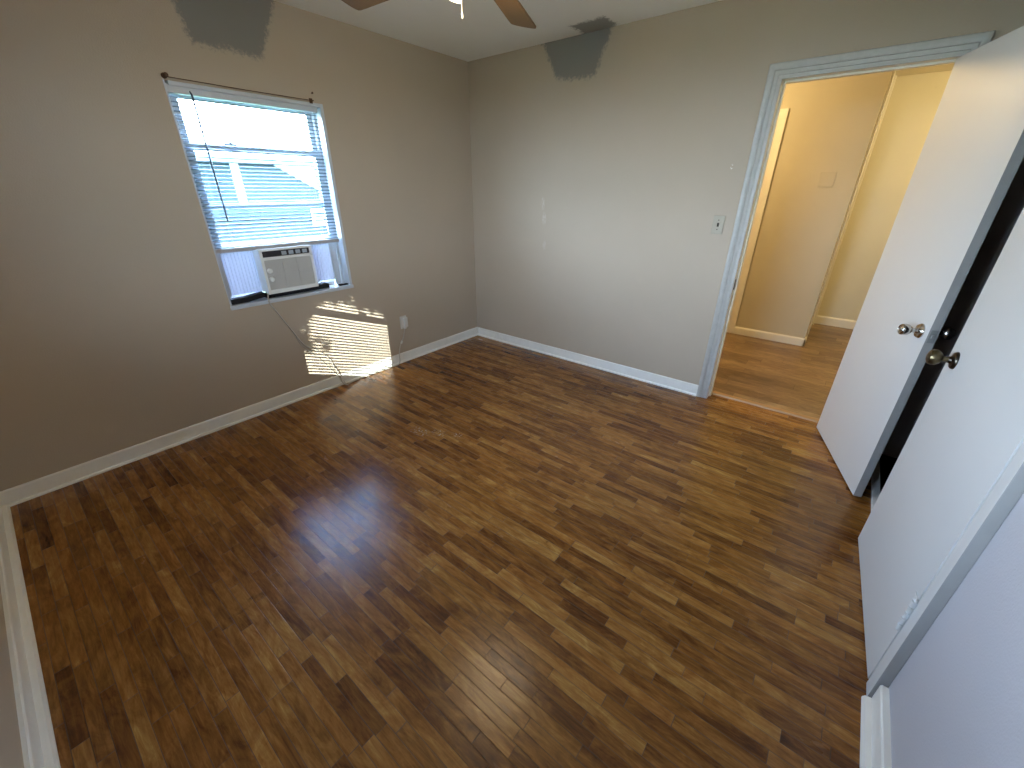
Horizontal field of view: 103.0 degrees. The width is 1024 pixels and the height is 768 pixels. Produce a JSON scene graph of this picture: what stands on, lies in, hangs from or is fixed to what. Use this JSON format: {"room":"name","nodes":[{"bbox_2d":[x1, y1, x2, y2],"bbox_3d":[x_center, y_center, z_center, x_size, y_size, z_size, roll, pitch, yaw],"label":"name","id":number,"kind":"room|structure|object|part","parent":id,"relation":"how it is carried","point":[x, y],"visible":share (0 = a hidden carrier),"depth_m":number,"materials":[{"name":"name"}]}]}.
{"room":"empty bedroom","nodes":[
{"label":"empty bedroom","id":0,"kind":"room"},
{"bbox_2d":[0,587,23,767],"bbox_3d":[-1.282,0.065,0.537,3.476,2.557,0.120,19,32,34],"label":"wall","id":1,"kind":"structure","parent":0,"point":[11,756],"depth_m":1.13,"materials":[{"name":"beige paint"}]},
{"bbox_2d":[0,505,60,767],"bbox_3d":[-1.228,1.059,1.073,3.454,0.100,0.036,19,32,34],"label":"baseboard","id":2,"kind":"structure","parent":1,"relation":"attached to","point":[38,743],"depth_m":1.35,"materials":[{"name":"white wood"}]},
{"bbox_2d":[0,0,476,491],"bbox_3d":[-1.543,-1.044,2.849,0.140,2.557,3.795,19,32,34],"label":"wall","id":3,"kind":"structure","parent":0,"point":[119,328],"depth_m":2.29,"materials":[{"name":"beige paint"}]},
{"bbox_2d":[161,72,313,103],"bbox_3d":[-1.541,-1.713,2.367,0.042,0.036,0.801,19,32,34],"label":"curtain rod","id":4,"kind":"object","parent":3,"relation":"attached to","point":[164,75],"visible":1,"depth_m":2.28,"materials":[{"name":"metal"}]},
{"bbox_2d":[0,327,477,506],"bbox_3d":[-1.485,0.002,3.289,0.024,0.088,3.545,19,32,34],"label":"baseboard","id":5,"kind":"structure","parent":3,"relation":"attached to","point":[38,487],"depth_m":2.64,"materials":[{"name":"white wood"}]},
{"bbox_2d":[162,79,353,309],"bbox_3d":[-1.587,-1.189,2.708,0.152,1.217,0.874,19,32,34],"label":"window","id":6,"kind":"structure","parent":3,"relation":"in","point":[340,246],"depth_m":2.72,"materials":[{"name":"white plastic"}]},
{"bbox_2d":[218,250,262,297],"bbox_3d":[-1.794,-0.720,2.702,0.032,0.326,0.207,19,32,34],"label":"panel","id":7,"kind":"object","parent":6,"relation":"on","point":[240,271],"visible":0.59,"depth_m":2.69,"materials":[{"name":"white plastic"}]},
{"bbox_3d":[-1.623,-1.456,2.614,0.022,0.613,0.790,19,32,34],"label":"sash","id":8,"kind":"part","parent":6,"relation":"part of","materials":[{"name":"white plastic"}]},
{"bbox_2d":[230,291,265,304],"bbox_3d":[-1.779,-0.579,2.735,0.065,0.044,0.207,19,32,34],"label":"strip","id":9,"kind":"object","parent":6,"relation":"on","point":[257,295],"visible":0.91,"depth_m":2.72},
{"bbox_2d":[166,83,338,253],"bbox_3d":[-1.561,-1.322,2.600,0.058,0.857,0.824,19,32,34],"label":"window blind","id":10,"kind":"object","parent":6,"relation":"attached to","point":[193,93],"visible":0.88,"depth_m":2.56,"materials":[{"name":"white plastic"}]},
{"bbox_3d":[-1.755,-1.217,2.401,0.028,0.815,0.001,19,32,34],"label":"ladder cord","id":11,"kind":"part","parent":10,"relation":"part of","materials":[{"name":"white fabric"}]},
{"bbox_3d":[-1.570,-0.950,2.787,0.028,0.024,0.824,19,32,34],"label":"rail","id":12,"kind":"part","parent":10,"relation":"part of","materials":[{"name":"white plastic"}]},
{"bbox_3d":[-1.383,-1.417,2.819,0.028,0.815,0.001,19,32,34],"label":"ladder cord","id":13,"kind":"part","parent":10,"relation":"part of","materials":[{"name":"white fabric"}]},
{"bbox_3d":[-1.605,-1.230,2.705,0.022,0.600,0.790,19,32,34],"label":"sash","id":14,"kind":"part","parent":6,"relation":"part of","materials":[{"name":"white plastic"}]},
{"bbox_2d":[252,244,318,294],"bbox_3d":[-1.675,-0.843,2.918,0.406,0.290,0.348,19,32,34],"label":"air conditioner","id":15,"kind":"object","parent":6,"relation":"in","point":[288,268],"visible":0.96,"depth_m":2.79,"materials":[{"name":"white plastic"}]},
{"bbox_3d":[-1.534,-0.895,2.768,0.009,0.036,0.310,19,32,34],"label":"control panel","id":16,"kind":"part","parent":15,"relation":"part of","materials":[{"name":"black plastic"}]},
{"bbox_2d":[264,256,314,289],"bbox_3d":[-1.534,-0.774,2.825,0.010,0.192,0.310,19,32,34],"label":"grille","id":17,"kind":"object","parent":15,"relation":"attached to","point":[280,272],"depth_m":2.81,"materials":[{"name":"beige plastic"}]},
{"bbox_2d":[267,294,407,384],"bbox_3d":[-1.305,-0.416,3.303,0.056,0.834,1.110,19,32,34],"label":"power cord","id":18,"kind":"object","parent":15,"relation":"attached to","point":[404,320],"visible":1,"depth_m":3.33,"materials":[{"name":"beige plastic"}]},
{"bbox_3d":[-1.588,-0.651,2.966,0.152,0.024,0.874,19,32,34],"label":"sill","id":19,"kind":"part","parent":6,"relation":"part of","materials":[{"name":"white plastic"}]},
{"bbox_2d":[265,282,329,297],"bbox_3d":[-1.565,-0.688,2.978,0.065,0.030,0.450,19,32,34],"label":"strip","id":20,"kind":"object","parent":6,"relation":"on","point":[321,285],"visible":0.56,"depth_m":2.96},
{"bbox_2d":[311,243,335,284],"bbox_3d":[-1.458,-0.900,3.079,0.032,0.326,0.209,19,32,34],"label":"panel","id":21,"kind":"object","parent":6,"relation":"on","point":[322,256],"visible":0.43,"depth_m":3.10,"materials":[{"name":"white"}]},
{"bbox_2d":[330,242,341,284],"bbox_3d":[-1.375,-0.937,3.166,0.012,0.319,0.045,19,32,34],"label":"strip","id":22,"kind":"object","parent":6,"relation":"attached to","point":[332,245],"visible":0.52,"depth_m":3.17,"materials":[{"name":"white plastic"}]},
{"bbox_2d":[10,323,897,767],"bbox_3d":[1.497,-0.002,3.535,6.400,0.100,7.865,19,32,34],"label":"floor","id":23,"kind":"structure","parent":0,"point":[477,551],"depth_m":1.70,"materials":[{"name":"brown wood"}]},
{"bbox_2d":[274,0,954,76],"bbox_3d":[1.504,-2.299,2.434,6.400,0.080,7.865,19,32,34],"label":"ceiling","id":24,"kind":"structure","parent":0,"point":[483,31],"depth_m":2.63,"materials":[{"name":"paint"}]},
{"bbox_2d":[342,0,535,28],"bbox_3d":[-0.169,-1.512,1.381,1.331,0.437,1.358,19,32,34],"label":"ceiling fan","id":25,"kind":"object","parent":24,"relation":"hanging from","point":[513,10],"visible":1,"depth_m":1.78,"materials":[{"name":"brown wood"}]},
{"bbox_3d":[-0.507,-1.575,1.616,0.506,0.034,0.130,16,30,30],"label":"blade","id":26,"kind":"part","parent":25,"relation":"part of","materials":[{"name":"brown wood"}]},
{"bbox_3d":[-0.007,-1.654,1.783,0.130,0.034,0.506,7,26,14],"label":"blade","id":27,"kind":"part","parent":25,"relation":"part of","materials":[{"name":"brown wood"}]},
{"bbox_2d":[468,0,1023,384],"bbox_3d":[1.014,-1.212,3.100,3.476,2.457,0.130,19,32,34],"label":"wall","id":28,"kind":"structure","parent":0,"point":[604,161],"depth_m":3.02,"materials":[{"name":"beige paint"}]},
{"bbox_2d":[478,327,697,395],"bbox_3d":[0.540,-0.266,3.862,2.350,0.088,0.024,19,32,34],"label":"baseboard","id":29,"kind":"structure","parent":28,"relation":"attached to","point":[648,377],"depth_m":3.70,"materials":[{"name":"white wood"}]},
{"bbox_2d":[711,215,724,233],"bbox_3d":[1.382,-1.069,2.735,0.070,0.115,0.020,19,32,34],"label":"light switch","id":30,"kind":"object","parent":28,"relation":"attached to","point":[718,222],"visible":1,"depth_m":2.74,"materials":[{"name":"white plastic"}]},
{"bbox_2d":[712,391,818,422],"bbox_3d":[1.885,0.162,3.063,0.721,0.014,0.054,19,32,34],"label":"trim","id":31,"kind":"structure","parent":28,"relation":"attached to","point":[768,407],"depth_m":3.04,"materials":[{"name":"beige wood"}]},
{"bbox_2d":[696,30,995,398],"bbox_3d":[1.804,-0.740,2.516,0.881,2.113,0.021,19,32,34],"label":"trim","id":32,"kind":"structure","parent":28,"relation":"attached to","point":[955,46],"depth_m":2.33,"materials":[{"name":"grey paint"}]},
{"bbox_2d":[817,26,1023,496],"bbox_3d":[1.964,-0.465,2.029,0.186,2.020,0.763,10,27,19],"label":"door","id":33,"kind":"structure","parent":28,"relation":"in","point":[972,152],"depth_m":1.88,"materials":[{"name":"white paint"}]},
{"bbox_3d":[1.825,-0.240,1.832,0.022,0.066,0.066,10,27,19],"label":"knob","id":34,"kind":"part","parent":33,"relation":"part of","materials":[{"name":"silver metal"}]},
{"bbox_3d":[1.826,-0.203,1.766,0.024,0.058,0.010,10,27,19],"label":"latch plate","id":35,"kind":"part","parent":33,"relation":"part of","materials":[{"name":"metal"}]},
{"bbox_2d":[736,71,895,337],"bbox_3d":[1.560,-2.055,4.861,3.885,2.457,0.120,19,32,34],"label":"wall","id":36,"kind":"structure","parent":0,"point":[830,125],"depth_m":3.83,"materials":[{"name":"paint"}]},
{"bbox_2d":[727,108,788,332],"bbox_3d":[2.193,-1.686,4.462,0.925,2.140,0.138,19,32,34],"label":"trim","id":37,"kind":"structure","parent":36,"relation":"attached to","point":[783,114],"depth_m":4.09,"materials":[{"name":"white wood"}]},
{"bbox_2d":[733,326,804,345],"bbox_3d":[2.777,-0.521,4.415,0.674,0.082,0.016,19,32,34],"label":"baseboard","id":38,"kind":"structure","parent":36,"relation":"attached to","point":[776,337],"depth_m":4.40,"materials":[{"name":"white wood"}]},
{"bbox_2d":[817,172,836,186],"bbox_3d":[2.864,-1.859,3.705,0.116,0.120,0.008,19,32,34],"label":"switch plate","id":39,"kind":"object","parent":36,"relation":"attached to","point":[826,179],"visible":1,"depth_m":3.70,"materials":[{"name":"paint"}]},
{"bbox_2d":[805,71,896,342],"bbox_3d":[3.404,-1.697,4.125,0.017,2.457,0.950,19,32,34],"label":"trim","id":40,"kind":"structure","parent":36,"relation":"attached to","point":[893,74],"depth_m":4.03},
{"bbox_2d":[817,70,951,320],"bbox_3d":[4.662,-1.549,3.824,2.630,2.457,0.100,19,32,34],"label":"wall","id":41,"kind":"structure","parent":0,"point":[914,101],"depth_m":4.24,"materials":[{"name":"paint"}]},
{"bbox_2d":[815,315,856,328],"bbox_3d":[4.667,-0.451,4.260,2.515,0.100,0.016,19,32,34],"label":"baseboard","id":42,"kind":"structure","parent":41,"relation":"attached to","point":[824,320],"depth_m":4.84,"materials":[{"name":"white wood"}]},
{"bbox_2d":[880,157,1023,767],"bbox_3d":[1.270,-0.063,0.818,0.120,2.557,3.795,19,32,34],"label":"wall","id":43,"kind":"structure","parent":0,"point":[957,701],"depth_m":0.95,"materials":[{"name":"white paint"}]},
{"bbox_2d":[871,459,879,510],"bbox_3d":[1.729,0.698,1.934,0.034,0.022,1.680,19,32,34],"label":"trim","id":44,"kind":"structure","parent":43,"relation":"attached to","point":[875,478],"depth_m":2.22,"materials":[{"name":"white wood"}]},
{"bbox_2d":[860,685,891,767],"bbox_3d":[0.627,1.245,0.702,0.040,0.095,1.638,19,32,34],"label":"baseboard","id":45,"kind":"structure","parent":43,"relation":"attached to","point":[875,729],"depth_m":1.18,"materials":[{"name":"white wood"}]},
{"bbox_2d":[858,208,1023,678],"bbox_3d":[1.409,-0.056,1.174,0.186,2.022,0.760,17,30,32],"label":"door","id":46,"kind":"structure","parent":43,"relation":"in","point":[969,427],"depth_m":1.28,"materials":[{"name":"white paint"}]},
{"bbox_3d":[1.556,-0.085,1.441,0.020,0.062,0.062,17,30,32],"label":"knob","id":47,"kind":"part","parent":46,"relation":"part of","materials":[{"name":"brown metal"}]},
{"bbox_2d":[866,441,1023,697],"bbox_3d":[1.722,-0.249,1.485,0.028,2.120,1.826,19,32,34],"label":"trim","id":48,"kind":"structure","parent":43,"relation":"attached to","point":[1009,487],"depth_m":1.06,"materials":[{"name":"white paint"}]},
{"label":"outside","id":49,"kind":"structure","parent":0,"visible":0},
{"bbox_3d":[-0.388,0.030,4.845,60.000,0.100,60.000,19,32,34],"label":"ground","id":50,"kind":"structure","parent":49,"visible":0},
{"bbox_2d":[195,153,327,242],"bbox_3d":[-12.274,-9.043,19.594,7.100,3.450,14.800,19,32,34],"label":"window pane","id":51,"kind":"structure","parent":50,"relation":"on","point":[196,154],"depth_m":17.17,"materials":[{"name":"teal"}]},
{"bbox_3d":[-9.043,-7.851,19.209,0.015,0.550,0.600,19,32,34],"label":"pane","id":52,"kind":"part","parent":51,"relation":"part of","materials":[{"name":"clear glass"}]}
]}

